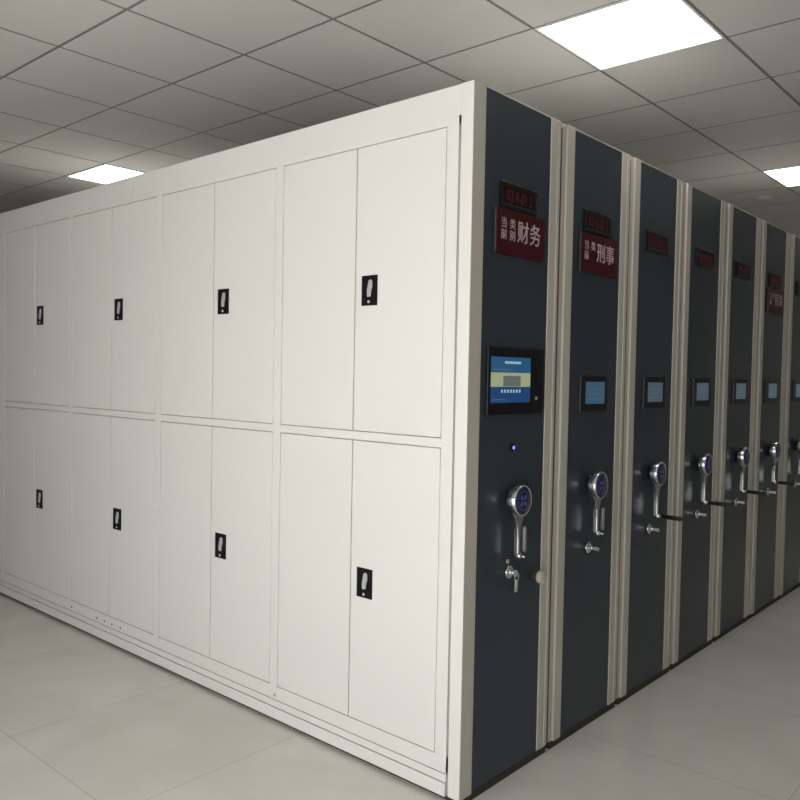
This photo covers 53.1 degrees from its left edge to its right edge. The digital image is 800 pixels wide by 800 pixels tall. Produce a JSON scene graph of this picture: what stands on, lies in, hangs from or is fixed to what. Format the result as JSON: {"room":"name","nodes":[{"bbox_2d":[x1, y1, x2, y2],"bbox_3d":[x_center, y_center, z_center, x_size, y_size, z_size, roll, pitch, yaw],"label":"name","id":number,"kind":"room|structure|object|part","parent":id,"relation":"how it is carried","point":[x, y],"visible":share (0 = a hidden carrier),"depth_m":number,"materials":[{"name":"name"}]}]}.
{"room":"archive storage room","nodes":[
{"label":"archive storage room","id":0,"kind":"room"},
{"bbox_2d":[0,0,799,237],"bbox_3d":[0.357,-1.674,5.888,10.781,0.015,12.100,3,2,41],"label":"ceiling","id":1,"kind":"structure","parent":0,"point":[332,54],"depth_m":4.02,"materials":[{"name":"white tile"}]},
{"bbox_2d":[67,164,144,183],"bbox_3d":[-2.160,-1.737,6.209,0.592,0.034,0.592,3,2,41],"label":"recessed light","id":2,"kind":"object","parent":1,"relation":"in","point":[104,173],"visible":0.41,"depth_m":6.10,"materials":[{"name":"white plastic"}]},
{"bbox_2d":[0,0,799,228],"bbox_3d":[0.366,-1.767,5.879,10.900,0.199,12.200,3,2,41],"label":"grid","id":3,"kind":"structure","parent":1,"relation":"attached to","point":[733,43],"depth_m":3.95,"materials":[{"name":"grey metal"}]},
{"bbox_2d":[534,0,725,70],"bbox_3d":[0.990,-1.588,3.435,0.592,0.034,0.592,3,2,41],"label":"recessed light","id":4,"kind":"object","parent":1,"relation":"in","point":[622,32],"visible":0.79,"depth_m":3.42,"materials":[{"name":"white plastic"}]},
{"bbox_2d":[753,196,772,201],"bbox_3d":[2.943,-1.627,6.492,0.150,0.022,0.150,3,2,41],"label":"smoke detector","id":5,"kind":"object","parent":1,"relation":"attached to","point":[760,198],"visible":1,"depth_m":6.46,"materials":[{"name":"white plastic"}]},
{"bbox_2d":[762,165,799,186],"bbox_3d":[2.974,-1.624,5.685,0.592,0.034,0.592,3,2,41],"label":"recessed light","id":6,"kind":"object","parent":1,"relation":"in","point":[787,176],"visible":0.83,"depth_m":5.76,"materials":[{"name":"white plastic"}]},
{"bbox_2d":[0,586,799,799],"bbox_3d":[0.309,1.321,5.980,10.800,0.122,12.100,3,2,41],"label":"floor","id":7,"kind":"structure","parent":0,"point":[83,716],"depth_m":3.18,"materials":[{"name":"tile"}]},
{"bbox_2d":[0,80,560,799],"bbox_3d":[-1.264,0.080,4.308,4.577,2.408,0.558,3,2,41],"label":"shelving","id":8,"kind":"object","parent":7,"relation":"on","point":[277,412],"visible":1,"depth_m":3.12,"materials":[{"name":"metal"}]},
{"bbox_3d":[-2.675,0.553,5.210,0.417,1.045,0.019,3,2,41],"label":"cabinet door","id":9,"kind":"part","parent":8,"relation":"part of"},
{"bbox_3d":[-2.655,-0.525,5.175,0.417,1.041,0.019,3,2,41],"label":"cabinet door","id":10,"kind":"part","parent":8,"relation":"part of","materials":[{"name":"white metal"}]},
{"bbox_3d":[-2.326,0.570,4.903,0.411,1.045,0.019,3,2,41],"label":"cabinet door","id":11,"kind":"part","parent":8,"relation":"part of","materials":[{"name":"white metal"}]},
{"bbox_3d":[-2.306,-0.509,4.868,0.411,1.041,0.019,3,2,41],"label":"cabinet door","id":12,"kind":"part","parent":8,"relation":"part of","materials":[{"name":"white metal"}]},
{"bbox_3d":[-2.119,0.582,4.710,0.078,0.110,0.009,3,2,41],"label":"handle plate","id":13,"kind":"part","parent":8,"relation":"part of","materials":[{"name":"black plastic"}]},
{"bbox_3d":[-2.099,-0.494,4.675,0.078,0.110,0.009,3,2,41],"label":"handle plate","id":14,"kind":"part","parent":8,"relation":"part of","materials":[{"name":"black plastic"}]},
{"bbox_3d":[-2.011,0.585,4.626,0.417,1.045,0.019,3,2,41],"label":"cabinet door","id":15,"kind":"part","parent":8,"relation":"part of","materials":[{"name":"white metal"}]},
{"bbox_3d":[-1.992,-0.494,4.591,0.417,1.041,0.019,3,2,41],"label":"cabinet door","id":16,"kind":"part","parent":8,"relation":"part of","materials":[{"name":"white metal"}]},
{"bbox_3d":[-2.225,-1.108,4.791,2.411,0.102,0.018,3,2,41],"label":"fascia panel","id":17,"kind":"part","parent":8,"relation":"part of","materials":[{"name":"white metal"}]},
{"bbox_3d":[-1.662,0.601,4.319,0.411,1.045,0.019,3,2,41],"label":"cabinet door","id":18,"kind":"part","parent":8,"relation":"part of","materials":[{"name":"white metal"}]},
{"bbox_3d":[-1.642,-0.477,4.283,0.411,1.041,0.019,3,2,41],"label":"cabinet door","id":19,"kind":"part","parent":8,"relation":"part of","materials":[{"name":"white metal"}]},
{"bbox_3d":[-1.456,0.605,4.122,0.026,0.063,0.009,3,2,41],"label":"latch lever","id":20,"kind":"part","parent":8,"relation":"part of","materials":[{"name":"silver metal"}]},
{"bbox_3d":[-1.456,0.614,4.126,0.078,0.110,0.009,3,2,41],"label":"handle plate","id":21,"kind":"part","parent":8,"relation":"part of","materials":[{"name":"black plastic"}]},
{"bbox_3d":[-1.436,-0.471,4.087,0.026,0.063,0.009,3,2,41],"label":"latch lever","id":22,"kind":"part","parent":8,"relation":"part of","materials":[{"name":"silver metal"}]},
{"bbox_3d":[-1.435,-0.463,4.091,0.078,0.110,0.009,3,2,41],"label":"handle plate","id":23,"kind":"part","parent":8,"relation":"part of","materials":[{"name":"black plastic"}]},
{"bbox_3d":[-1.348,0.616,4.042,0.417,1.045,0.019,3,2,41],"label":"cabinet door","id":24,"kind":"part","parent":8,"relation":"part of","materials":[{"name":"white metal"}]},
{"bbox_3d":[-1.328,-0.463,4.007,0.417,1.041,0.019,3,2,41],"label":"cabinet door","id":25,"kind":"part","parent":8,"relation":"part of","materials":[{"name":"white metal"}]},
{"bbox_3d":[-0.999,0.633,3.734,0.411,1.045,0.019,3,2,41],"label":"cabinet door","id":26,"kind":"part","parent":8,"relation":"part of","materials":[{"name":"white metal"}]},
{"bbox_3d":[-0.979,-0.446,3.699,0.411,1.041,0.019,3,2,41],"label":"cabinet door","id":27,"kind":"part","parent":8,"relation":"part of","materials":[{"name":"white metal"}]},
{"bbox_3d":[-0.793,0.637,3.538,0.026,0.063,0.009,3,2,41],"label":"latch lever","id":28,"kind":"part","parent":8,"relation":"part of","materials":[{"name":"silver metal"}]},
{"bbox_3d":[-0.792,0.645,3.542,0.078,0.110,0.009,3,2,41],"label":"handle plate","id":29,"kind":"part","parent":8,"relation":"part of","materials":[{"name":"black plastic"}]},
{"bbox_3d":[-0.773,-0.440,3.503,0.026,0.063,0.009,3,2,41],"label":"latch lever","id":30,"kind":"part","parent":8,"relation":"part of","materials":[{"name":"silver metal"}]},
{"bbox_3d":[-0.772,-0.431,3.506,0.078,0.110,0.009,3,2,41],"label":"handle plate","id":31,"kind":"part","parent":8,"relation":"part of","materials":[{"name":"black plastic"}]},
{"bbox_3d":[-0.685,0.647,3.458,0.417,1.045,0.019,3,2,41],"label":"cabinet door","id":32,"kind":"part","parent":8,"relation":"part of","materials":[{"name":"white metal"}]},
{"bbox_3d":[-0.665,-0.431,3.423,0.417,1.041,0.019,3,2,41],"label":"cabinet door","id":33,"kind":"part","parent":8,"relation":"part of","materials":[{"name":"white metal"}]},
{"bbox_3d":[-1.288,1.269,4.359,4.456,0.027,0.534,3,2,41],"label":"rail","id":34,"kind":"part","parent":8,"relation":"part of","materials":[{"name":"white metal"}]},
{"bbox_3d":[-0.554,-1.029,3.320,2.042,0.102,0.018,3,2,41],"label":"fascia panel","id":35,"kind":"part","parent":8,"relation":"part of","materials":[{"name":"white metal"}]},
{"bbox_3d":[-0.336,0.664,3.151,0.409,1.045,0.019,3,2,41],"label":"cabinet door","id":36,"kind":"part","parent":8,"relation":"part of","materials":[{"name":"white metal"}]},
{"bbox_3d":[-0.316,-0.415,3.115,0.409,1.041,0.019,3,2,41],"label":"cabinet door","id":37,"kind":"part","parent":8,"relation":"part of","materials":[{"name":"white metal"}]},
{"bbox_3d":[-0.131,0.668,2.955,0.026,0.063,0.009,3,2,41],"label":"latch lever","id":38,"kind":"part","parent":8,"relation":"part of","materials":[{"name":"silver metal"}]},
{"bbox_3d":[-0.130,0.676,2.958,0.078,0.110,0.009,3,2,41],"label":"handle plate","id":39,"kind":"part","parent":8,"relation":"part of","materials":[{"name":"black plastic"}]},
{"bbox_3d":[-0.111,-0.408,2.920,0.026,0.063,0.009,3,2,41],"label":"latch lever","id":40,"kind":"part","parent":8,"relation":"part of","materials":[{"name":"silver metal"}]},
{"bbox_3d":[-0.110,-0.400,2.923,0.078,0.110,0.009,3,2,41],"label":"handle plate","id":41,"kind":"part","parent":8,"relation":"part of","materials":[{"name":"black plastic"}]},
{"bbox_3d":[-0.023,0.679,2.875,0.415,1.045,0.019,3,2,41],"label":"cabinet door","id":42,"kind":"part","parent":8,"relation":"part of","materials":[{"name":"white metal"}]},
{"bbox_3d":[-0.003,-0.400,2.840,0.415,1.041,0.019,3,2,41],"label":"cabinet door","id":43,"kind":"part","parent":8,"relation":"part of","materials":[{"name":"white metal"}]},
{"bbox_3d":[0.224,0.151,2.679,0.051,2.388,0.071,3,2,41],"label":"corner post","id":44,"kind":"part","parent":8,"relation":"part of","materials":[{"name":"white metal"}]},
{"bbox_3d":[0.387,0.147,2.858,0.038,2.377,0.417,3,2,41],"label":"panel","id":45,"kind":"part","parent":8,"relation":"part of","materials":[{"name":"metal"}]},
{"bbox_2d":[510,443,515,451],"bbox_3d":[0.401,0.169,2.840,0.007,0.030,0.030,3,2,41],"label":"indicator light","id":46,"kind":"object","parent":8,"relation":"attached to","point":[512,445],"depth_m":2.84,"materials":[{"name":"blue plastic"}]},
{"bbox_3d":[0.412,0.428,2.827,0.056,0.262,0.112,3,2,41],"label":"crank handle","id":47,"kind":"part","parent":8,"relation":"part of","materials":[{"name":"silver metal"}]},
{"bbox_3d":[0.505,0.654,2.972,0.024,0.038,0.038,3,2,41],"label":"knob","id":48,"kind":"part","parent":8,"relation":"part of","materials":[{"name":"grey rubber"}]},
{"bbox_2d":[545,123,630,748],"bbox_3d":[-0.886,0.073,4.737,4.576,2.408,0.582,3,2,41],"label":"shelving","id":49,"kind":"object","parent":7,"relation":"on","point":[594,174],"visible":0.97,"depth_m":3.25,"materials":[{"name":"metal"}]},
{"bbox_3d":[-0.909,1.262,4.790,4.456,0.027,0.553,3,2,41],"label":"rail","id":50,"kind":"part","parent":49,"relation":"part of","materials":[{"name":"black metal"}]},
{"bbox_3d":[0.772,0.140,3.294,0.038,2.377,0.412,3,2,41],"label":"panel","id":51,"kind":"part","parent":49,"relation":"part of","materials":[{"name":"metal"}]},
{"bbox_3d":[0.797,0.420,3.263,0.056,0.262,0.112,3,2,41],"label":"crank handle","id":52,"kind":"part","parent":49,"relation":"part of","materials":[{"name":"silver metal"}]},
{"bbox_2d":[615,156,683,704],"bbox_3d":[-0.468,0.068,5.145,4.664,2.408,0.582,3,2,41],"label":"shelving","id":53,"kind":"object","parent":7,"relation":"on","point":[656,198],"visible":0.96,"depth_m":3.69,"materials":[{"name":"metal"}]},
{"bbox_3d":[-0.524,1.255,5.226,4.456,0.027,0.553,3,2,41],"label":"rail","id":54,"kind":"part","parent":53,"relation":"part of","materials":[{"name":"black metal"}]},
{"bbox_3d":[1.181,0.413,3.700,0.056,0.262,0.112,3,2,41],"label":"crank handle","id":55,"kind":"part","parent":53,"relation":"part of","materials":[{"name":"silver metal"}]},
{"bbox_2d":[669,182,727,669],"bbox_3d":[-0.084,0.060,5.581,4.664,2.408,0.582,3,2,41],"label":"shelving","id":56,"kind":"object","parent":7,"relation":"on","point":[704,214],"visible":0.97,"depth_m":4.12,"materials":[{"name":"grey metal"}]},
{"bbox_3d":[-0.139,1.248,5.663,4.456,0.027,0.553,3,2,41],"label":"rail","id":57,"kind":"part","parent":56,"relation":"part of","materials":[{"name":"black metal"}]},
{"bbox_3d":[1.566,0.406,4.137,0.056,0.262,0.112,3,2,41],"label":"crank handle","id":58,"kind":"part","parent":56,"relation":"part of","materials":[{"name":"silver metal"}]},
{"bbox_2d":[712,203,764,641],"bbox_3d":[0.301,0.053,6.018,4.664,2.408,0.582,3,2,41],"label":"shelving","id":59,"kind":"object","parent":7,"relation":"on","point":[743,229],"visible":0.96,"depth_m":4.56,"materials":[{"name":"grey metal"}]},
{"bbox_3d":[0.246,1.241,6.100,4.456,0.027,0.553,3,2,41],"label":"rail","id":60,"kind":"part","parent":59,"relation":"part of","materials":[{"name":"black metal"}]},
{"bbox_3d":[1.926,0.119,4.604,0.038,2.377,0.412,3,2,41],"label":"panel","id":61,"kind":"part","parent":59,"relation":"part of","materials":[{"name":"metal"}]},
{"bbox_3d":[1.951,0.399,4.573,0.056,0.262,0.112,3,2,41],"label":"crank handle","id":62,"kind":"part","parent":59,"relation":"part of","materials":[{"name":"silver metal"}]},
{"bbox_2d":[748,220,794,618],"bbox_3d":[0.686,0.046,6.455,4.664,2.408,0.582,3,2,41],"label":"shelving","id":63,"kind":"object","parent":7,"relation":"on","point":[775,241],"visible":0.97,"depth_m":5.00,"materials":[{"name":"grey metal"}]},
{"bbox_3d":[0.631,1.234,6.536,4.456,0.027,0.553,3,2,41],"label":"rail","id":64,"kind":"part","parent":63,"relation":"part of","materials":[{"name":"black metal"}]},
{"bbox_3d":[2.311,0.112,5.041,0.038,2.377,0.412,3,2,41],"label":"panel","id":65,"kind":"part","parent":63,"relation":"part of","materials":[{"name":"metal"}]},
{"bbox_3d":[2.336,0.392,5.010,0.056,0.262,0.112,3,2,41],"label":"crank handle","id":66,"kind":"part","parent":63,"relation":"part of","materials":[{"name":"silver metal"}]},
{"bbox_2d":[777,234,799,599],"bbox_3d":[1.071,0.039,6.891,4.664,2.408,0.582,3,2,41],"label":"shelving","id":67,"kind":"object","parent":7,"relation":"on","point":[789,554],"visible":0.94,"depth_m":5.38,"materials":[{"name":"grey metal"}]},
{"bbox_3d":[1.015,1.227,6.973,4.456,0.027,0.553,3,2,41],"label":"rail","id":68,"kind":"part","parent":67,"relation":"part of","materials":[{"name":"black metal"}]},
{"bbox_3d":[2.720,0.385,5.446,0.056,0.262,0.112,3,2,41],"label":"crank handle","id":69,"kind":"part","parent":67,"relation":"part of","materials":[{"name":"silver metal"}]}
]}

